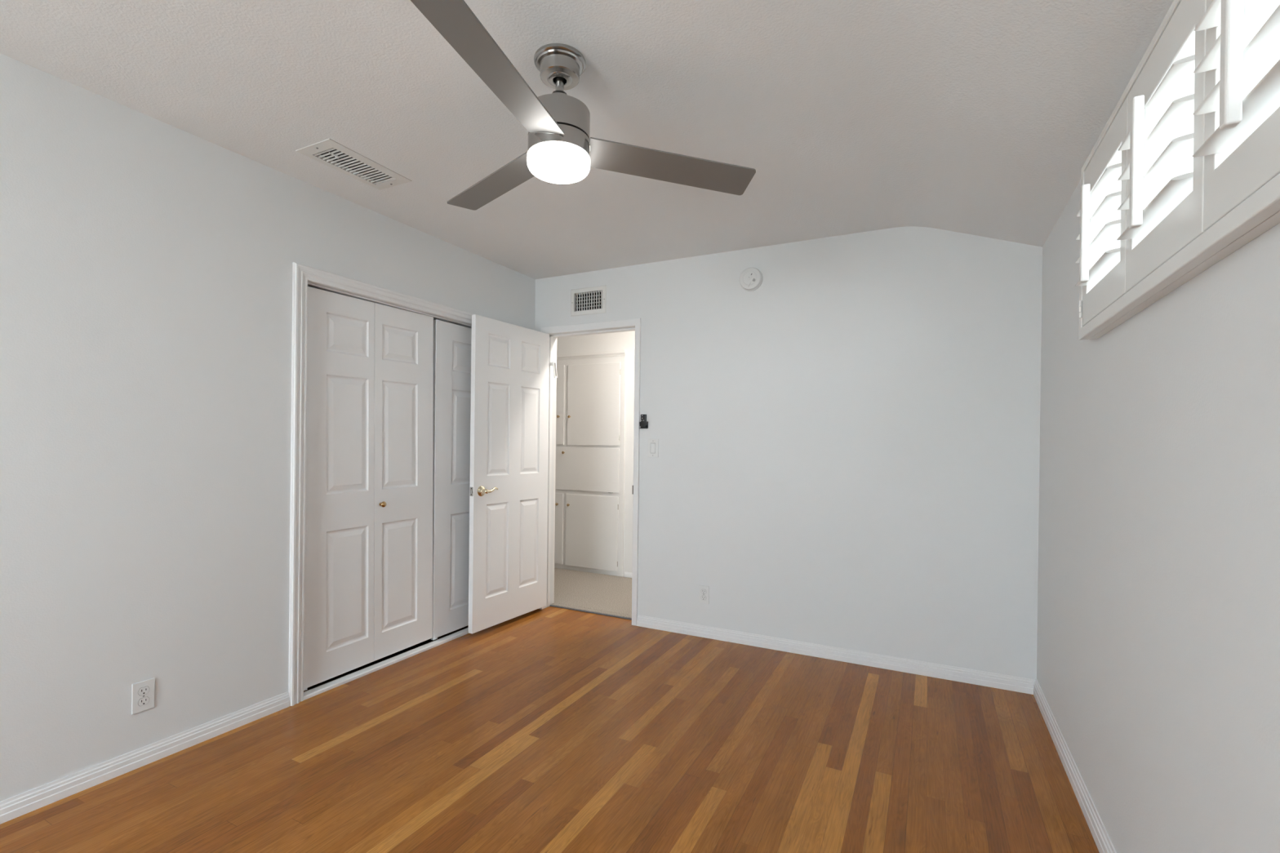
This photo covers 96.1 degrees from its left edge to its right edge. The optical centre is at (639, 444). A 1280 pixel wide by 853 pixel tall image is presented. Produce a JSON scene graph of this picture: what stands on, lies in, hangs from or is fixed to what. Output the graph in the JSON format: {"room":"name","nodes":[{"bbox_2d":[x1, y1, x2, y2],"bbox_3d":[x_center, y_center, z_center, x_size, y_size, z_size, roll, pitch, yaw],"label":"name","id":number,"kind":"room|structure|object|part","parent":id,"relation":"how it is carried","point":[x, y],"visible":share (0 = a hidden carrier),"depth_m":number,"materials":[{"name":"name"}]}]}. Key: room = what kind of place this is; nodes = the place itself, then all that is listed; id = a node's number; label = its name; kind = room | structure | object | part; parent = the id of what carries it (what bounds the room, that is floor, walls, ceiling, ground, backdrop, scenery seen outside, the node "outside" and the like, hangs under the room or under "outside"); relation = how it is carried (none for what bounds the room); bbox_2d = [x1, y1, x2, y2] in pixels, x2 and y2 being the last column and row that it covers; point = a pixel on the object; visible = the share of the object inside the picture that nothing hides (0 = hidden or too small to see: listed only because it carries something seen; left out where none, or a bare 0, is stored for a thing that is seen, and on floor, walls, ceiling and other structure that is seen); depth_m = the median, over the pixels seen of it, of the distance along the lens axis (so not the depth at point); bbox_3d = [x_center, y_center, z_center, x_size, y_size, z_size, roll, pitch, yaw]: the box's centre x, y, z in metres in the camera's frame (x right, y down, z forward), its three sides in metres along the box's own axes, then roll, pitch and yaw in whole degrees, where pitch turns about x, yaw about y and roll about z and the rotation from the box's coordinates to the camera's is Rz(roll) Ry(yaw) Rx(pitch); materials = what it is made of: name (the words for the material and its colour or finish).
{"room":"empty bedroom","nodes":[
{"label":"empty bedroom","id":0,"kind":"room"},
{"bbox_2d":[0,53,535,801],"bbox_3d":[-2.106,-0.045,1.805,0.120,2.620,5.600,1,0,27],"label":"wall","id":1,"kind":"structure","parent":0,"point":[146,262],"depth_m":2.16,"materials":[{"name":"paint"}]},
{"bbox_2d":[131,677,155,715],"bbox_3d":[-1.867,0.947,2.162,0.007,0.114,0.070,1,0,27],"label":"wall outlet","id":2,"kind":"object","parent":1,"relation":"attached to","point":[143,692],"visible":1,"depth_m":2.16,"materials":[{"name":"white plastic"}]},
{"bbox_2d":[137,697,149,706],"bbox_3d":[-1.866,0.967,2.161,0.002,0.028,0.034,1,0,27],"label":"socket","id":3,"kind":"object","parent":2,"relation":"attached to","point":[142,701],"depth_m":2.16,"materials":[{"name":"white plastic"}]},
{"bbox_2d":[137,686,149,695],"bbox_3d":[-1.865,0.928,2.161,0.002,0.029,0.035,1,0,27],"label":"socket","id":4,"kind":"object","parent":2,"relation":"attached to","point":[142,691],"depth_m":2.16,"materials":[{"name":"white plastic"}]},
{"bbox_2d":[0,691,289,824],"bbox_3d":[-2.470,1.170,0.964,0.014,0.066,3.778,1,0,27],"label":"baseboard","id":5,"kind":"structure","parent":1,"relation":"attached to","point":[13,807],"depth_m":2.13,"materials":[{"name":"white wood"}]},
{"bbox_2d":[303,286,433,690],"bbox_3d":[-1.429,0.213,3.095,0.062,1.946,0.818,1,1,27],"label":"door","id":6,"kind":"structure","parent":1,"relation":"in","point":[368,560],"depth_m":3.05,"materials":[{"name":"white paint"}]},
{"bbox_3d":[-1.399,0.327,3.125,0.032,0.032,0.032,1,1,27],"label":"knob","id":7,"kind":"part","parent":6,"relation":"part of","materials":[{"name":"gold metal"}]},
{"bbox_2d":[288,262,473,706],"bbox_3d":[-1.204,0.188,3.444,0.020,2.047,1.781,1,0,27],"label":"door frame","id":8,"kind":"structure","parent":1,"relation":"attached to","point":[301,273],"depth_m":2.68,"materials":[{"name":"white wood"}]},
{"bbox_2d":[307,282,471,328],"bbox_3d":[-1.241,-0.767,3.466,0.036,0.006,1.647,1,0,27],"label":"door track","id":9,"kind":"object","parent":1,"relation":"attached to","point":[308,283],"visible":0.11,"depth_m":3.10,"materials":[{"name":"white metal"}]},
{"bbox_2d":[431,319,471,639],"bbox_3d":[-1.054,0.220,3.839,0.062,1.946,0.818,1,0,27],"label":"door","id":10,"kind":"structure","parent":1,"relation":"in","point":[451,342],"depth_m":3.59,"materials":[{"name":"white paint"}]},
{"bbox_2d":[0,606,1099,852],"bbox_3d":[-0.680,1.254,1.064,3.364,0.060,5.808,1,0,27],"label":"floor","id":11,"kind":"structure","parent":0,"point":[549,729],"depth_m":2.19,"materials":[{"name":"brown wood"}]},
{"bbox_2d":[303,627,468,700],"bbox_3d":[-1.236,1.202,3.457,0.046,0.018,1.647,1,0,27],"label":"threshold","id":12,"kind":"object","parent":11,"relation":"on","point":[325,687],"visible":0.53,"depth_m":3.10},
{"bbox_2d":[0,0,1173,279],"bbox_3d":[-0.644,-1.163,1.071,3.124,0.305,5.600,1,0,27],"label":"ceiling","id":13,"kind":"structure","parent":0,"point":[978,117],"depth_m":1.97,"materials":[{"name":"white paint"}]},
{"bbox_2d":[295,137,411,190],"bbox_3d":[-1.248,-1.266,2.534,0.217,0.103,0.410,1,0,27],"label":"ceiling vent","id":14,"kind":"object","parent":13,"relation":"in","point":[328,152],"visible":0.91,"depth_m":2.52,"materials":[{"name":"white metal"}]},
{"bbox_3d":[-1.291,-1.219,2.424,0.008,0.009,0.042,1,0,27],"label":"damper lever","id":15,"kind":"part","parent":14,"relation":"part of","materials":[{"name":"white metal"}]},
{"bbox_2d":[410,0,755,209],"bbox_3d":[-0.344,-1.036,1.761,1.162,0.355,1.120,1,0,27],"label":"ceiling fan","id":16,"kind":"object","parent":13,"relation":"hanging from","point":[561,150],"visible":1,"depth_m":1.76,"materials":[{"name":"silver metal"}]},
{"bbox_3d":[-0.354,-0.933,1.459,0.124,0.039,0.563,1,0,15],"label":"blade","id":17,"kind":"part","parent":16,"relation":"part of","materials":[{"name":"silver metal"}]},
{"bbox_3d":[-0.515,-0.943,2.084,0.125,0.015,0.563,1,0,-45],"label":"blade","id":18,"kind":"part","parent":16,"relation":"part of","materials":[{"name":"silver metal"}]},
{"bbox_3d":[-0.257,-0.883,1.818,0.198,0.051,0.198,1,0,27],"label":"lamp shade","id":19,"kind":"part","parent":16,"relation":"part of","materials":[{"name":"white glass"}]},
{"bbox_3d":[0.104,-0.918,1.909,0.563,0.068,0.121,1,0,-14],"label":"blade","id":20,"kind":"part","parent":16,"relation":"part of","materials":[{"name":"silver metal"}]},
{"bbox_2d":[556,330,635,577],"bbox_3d":[-0.060,-0.011,5.398,3.500,2.460,0.340,1,0,27],"label":"wall","id":21,"kind":"structure","parent":0,"point":[621,340],"depth_m":5.24,"materials":[{"name":"paint"}]},
{"bbox_2d":[624,572,631,577],"bbox_3d":[0.635,1.197,4.847,1.735,0.045,0.012,1,0,27],"label":"baseboard","id":22,"kind":"structure","parent":21,"relation":"attached to","point":[628,575],"depth_m":5.22,"materials":[{"name":"white wood"}]},
{"bbox_2d":[534,226,1042,679],"bbox_3d":[0.630,-0.018,3.629,3.364,2.620,0.120,1,0,27],"label":"wall","id":23,"kind":"structure","parent":0,"point":[849,457],"depth_m":3.28,"materials":[{"name":"paint"}]},
{"bbox_2d":[468,314,549,634],"bbox_3d":[-0.849,0.188,3.890,0.101,1.990,0.750,1,0,29],"label":"door","id":24,"kind":"structure","parent":23,"relation":"in","point":[510,362],"depth_m":3.85,"materials":[{"name":"white paint"}]},
{"bbox_3d":[-1.050,0.295,3.586,0.027,0.057,0.002,1,0,30],"label":"latch plate","id":25,"kind":"part","parent":24,"relation":"part of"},
{"bbox_3d":[-0.986,0.296,3.622,0.040,0.067,0.067,1,0,29],"label":"lever handle","id":26,"kind":"part","parent":24,"relation":"part of","materials":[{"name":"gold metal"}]},
{"bbox_3d":[-0.942,0.293,3.655,0.029,0.037,0.130,1,0,29],"label":"lever","id":27,"kind":"part","parent":24,"relation":"part of","materials":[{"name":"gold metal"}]},
{"bbox_2d":[549,360,557,377],"bbox_3d":[-0.651,-0.550,4.247,0.064,0.126,0.059,1,0,27],"label":"hinge","id":28,"kind":"object","parent":23,"relation":"attached to","point":[553,363],"visible":0.91,"depth_m":4.23,"materials":[{"name":"white metal"}]},
{"bbox_3d":[-0.626,-0.550,4.234,0.007,0.124,0.034,1,13,27],"label":"plate","id":29,"kind":"part","parent":28,"relation":"part of","materials":[{"name":"white metal"}]},
{"bbox_2d":[570,284,606,316],"bbox_3d":[-0.347,-1.013,4.102,0.294,0.194,0.095,1,0,27],"label":"air vent","id":30,"kind":"object","parent":23,"relation":"in","point":[593,302],"visible":0.96,"depth_m":4.07,"materials":[{"name":"white metal"}]},
{"bbox_2d":[538,318,640,626],"bbox_3d":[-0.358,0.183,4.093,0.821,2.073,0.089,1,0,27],"label":"door frame","id":31,"kind":"structure","parent":23,"relation":"attached to","point":[636,322],"depth_m":3.89,"materials":[{"name":"white paint"}]},
{"bbox_2d":[639,421,648,428],"bbox_3d":[0.026,-0.129,3.852,0.055,0.046,0.025,1,0,27],"label":"remote holder","id":32,"kind":"object","parent":23,"relation":"attached to","point":[646,422],"visible":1,"depth_m":3.84,"materials":[{"name":"black plastic"}]},
{"bbox_2d":[640,413,646,427],"bbox_3d":[0.024,-0.156,3.853,0.038,0.090,0.016,1,0,27],"label":"remote control","id":33,"kind":"object","parent":32,"relation":"in","point":[643,417],"visible":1,"depth_m":3.85,"materials":[{"name":"black plastic"}]},
{"bbox_2d":[647,439,658,457],"bbox_3d":[0.087,0.026,3.831,0.078,0.120,0.007,1,0,27],"label":"light switch","id":34,"kind":"object","parent":23,"relation":"attached to","point":[653,444],"visible":1,"depth_m":3.83,"materials":[{"name":"white plastic"}]},
{"bbox_2d":[698,585,709,604],"bbox_3d":[0.407,0.959,3.667,0.070,0.114,0.007,1,0,27],"label":"wall outlet","id":35,"kind":"object","parent":23,"relation":"attached to","point":[704,591],"visible":1,"depth_m":3.66,"materials":[{"name":"white plastic"}]},
{"bbox_2d":[701,595,706,599],"bbox_3d":[0.406,0.979,3.665,0.034,0.028,0.002,1,0,27],"label":"socket","id":36,"kind":"object","parent":35,"relation":"attached to","point":[703,597],"depth_m":3.66,"materials":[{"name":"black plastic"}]},
{"bbox_2d":[701,589,706,594],"bbox_3d":[0.406,0.940,3.665,0.034,0.028,0.002,1,0,27],"label":"socket","id":37,"kind":"object","parent":35,"relation":"attached to","point":[703,591],"depth_m":3.66,"materials":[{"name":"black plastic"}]},
{"bbox_2d":[739,267,763,291],"bbox_3d":[0.677,-1.013,3.519,0.142,0.142,0.038,1,0,27],"label":"smoke detector","id":38,"kind":"object","parent":23,"relation":"attached to","point":[751,278],"visible":1,"depth_m":3.50,"materials":[{"name":"plastic"}]},
{"bbox_2d":[636,614,1035,694],"bbox_3d":[0.980,1.202,3.373,2.239,0.071,0.014,1,0,27],"label":"baseboard","id":39,"kind":"structure","parent":23,"relation":"attached to","point":[1022,685],"depth_m":3.26,"materials":[{"name":"white wood"}]},
{"bbox_2d":[1036,48,1279,852],"bbox_3d":[0.800,-0.006,0.340,0.140,2.620,5.600,1,0,27],"label":"wall","id":40,"kind":"structure","parent":0,"point":[1158,637],"depth_m":1.30,"materials":[{"name":"paint"}]},
{"bbox_2d":[1033,678,1116,852],"bbox_3d":[0.717,1.204,0.378,0.014,0.078,5.600,1,0,27],"label":"baseboard","id":41,"kind":"structure","parent":40,"relation":"attached to","point":[1102,840],"depth_m":2.06,"materials":[{"name":"white wood"}]},
{"bbox_2d":[1075,0,1279,340],"bbox_3d":[1.140,-0.634,1.259,0.111,0.571,1.467,1,0,27],"label":"plantation shutter","id":42,"kind":"object","parent":40,"relation":"attached to","point":[1179,113],"visible":1,"depth_m":1.15,"materials":[{"name":"wood"}]},
{"bbox_3d":[1.305,-0.618,1.687,0.020,0.284,0.023,1,0,27],"label":"tilt rod","id":43,"kind":"part","parent":42,"relation":"part of","materials":[{"name":"white wood"}]},
{"bbox_3d":[1.361,-0.640,1.671,0.028,0.507,0.462,1,0,27],"label":"panel","id":44,"kind":"part","parent":42,"relation":"part of","materials":[{"name":"white wood"}]},
{"bbox_3d":[1.092,-0.620,1.264,0.020,0.284,0.023,1,0,27],"label":"tilt rod","id":45,"kind":"part","parent":42,"relation":"part of","materials":[{"name":"white wood"}]},
{"bbox_3d":[1.151,-0.641,1.255,0.028,0.507,0.464,1,0,27],"label":"panel","id":46,"kind":"part","parent":42,"relation":"part of","materials":[{"name":"white wood"}]},
{"bbox_3d":[1.171,-0.634,1.243,0.025,0.569,1.465,1,0,27],"label":"frame","id":47,"kind":"part","parent":42,"relation":"part of","materials":[{"name":"white wood"}]},
{"bbox_3d":[0.891,-0.621,0.865,0.020,0.284,0.023,1,0,27],"label":"tilt rod","id":48,"kind":"part","parent":42,"relation":"part of","materials":[{"name":"white wood"}]},
{"bbox_3d":[0.940,-0.643,0.837,0.028,0.507,0.466,1,0,27],"label":"panel","id":49,"kind":"part","parent":42,"relation":"part of","materials":[{"name":"white wood"}]},
{"bbox_3d":[-0.365,1.247,4.825,3.700,0.060,1.192,1,0,27],"label":"floor","id":50,"kind":"structure","parent":0,"visible":0},
{"bbox_2d":[554,349,626,577],"bbox_3d":[-0.734,0.171,5.674,1.452,2.078,0.333,1,0,27],"label":"linen cabinet","id":51,"kind":"object","parent":50,"relation":"on","point":[590,401],"visible":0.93,"depth_m":5.38,"materials":[{"name":"white wood"}]},
{"bbox_3d":[-0.907,0.812,5.610,0.371,0.681,0.014,1,0,27],"label":"door","id":52,"kind":"part","parent":51,"relation":"part of","materials":[{"name":"white wood"}]},
{"bbox_3d":[-0.893,-0.381,5.607,0.371,0.765,0.014,1,0,27],"label":"door","id":53,"kind":"part","parent":51,"relation":"part of","materials":[{"name":"white wood"}]},
{"bbox_3d":[-0.780,-0.843,5.556,1.452,0.050,0.030,1,0,27],"label":"crown molding","id":54,"kind":"part","parent":51,"relation":"part of","materials":[{"name":"white wood"}]},
{"bbox_3d":[-0.456,0.821,5.383,0.569,0.682,0.014,1,0,27],"label":"door","id":55,"kind":"part","parent":51,"relation":"part of","materials":[{"name":"white wood"}]},
{"bbox_3d":[-0.438,-0.371,5.378,0.570,0.764,0.014,1,0,27],"label":"door","id":56,"kind":"part","parent":51,"relation":"part of","materials":[{"name":"white wood"}]},
{"bbox_2d":[550,568,631,620],"bbox_3d":[-0.397,1.211,4.760,3.500,0.013,1.058,1,0,27],"label":"carpet","id":57,"kind":"object","parent":50,"relation":"on","point":[602,594],"visible":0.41,"depth_m":4.65,"materials":[{"name":"beige carpet"}]}
]}

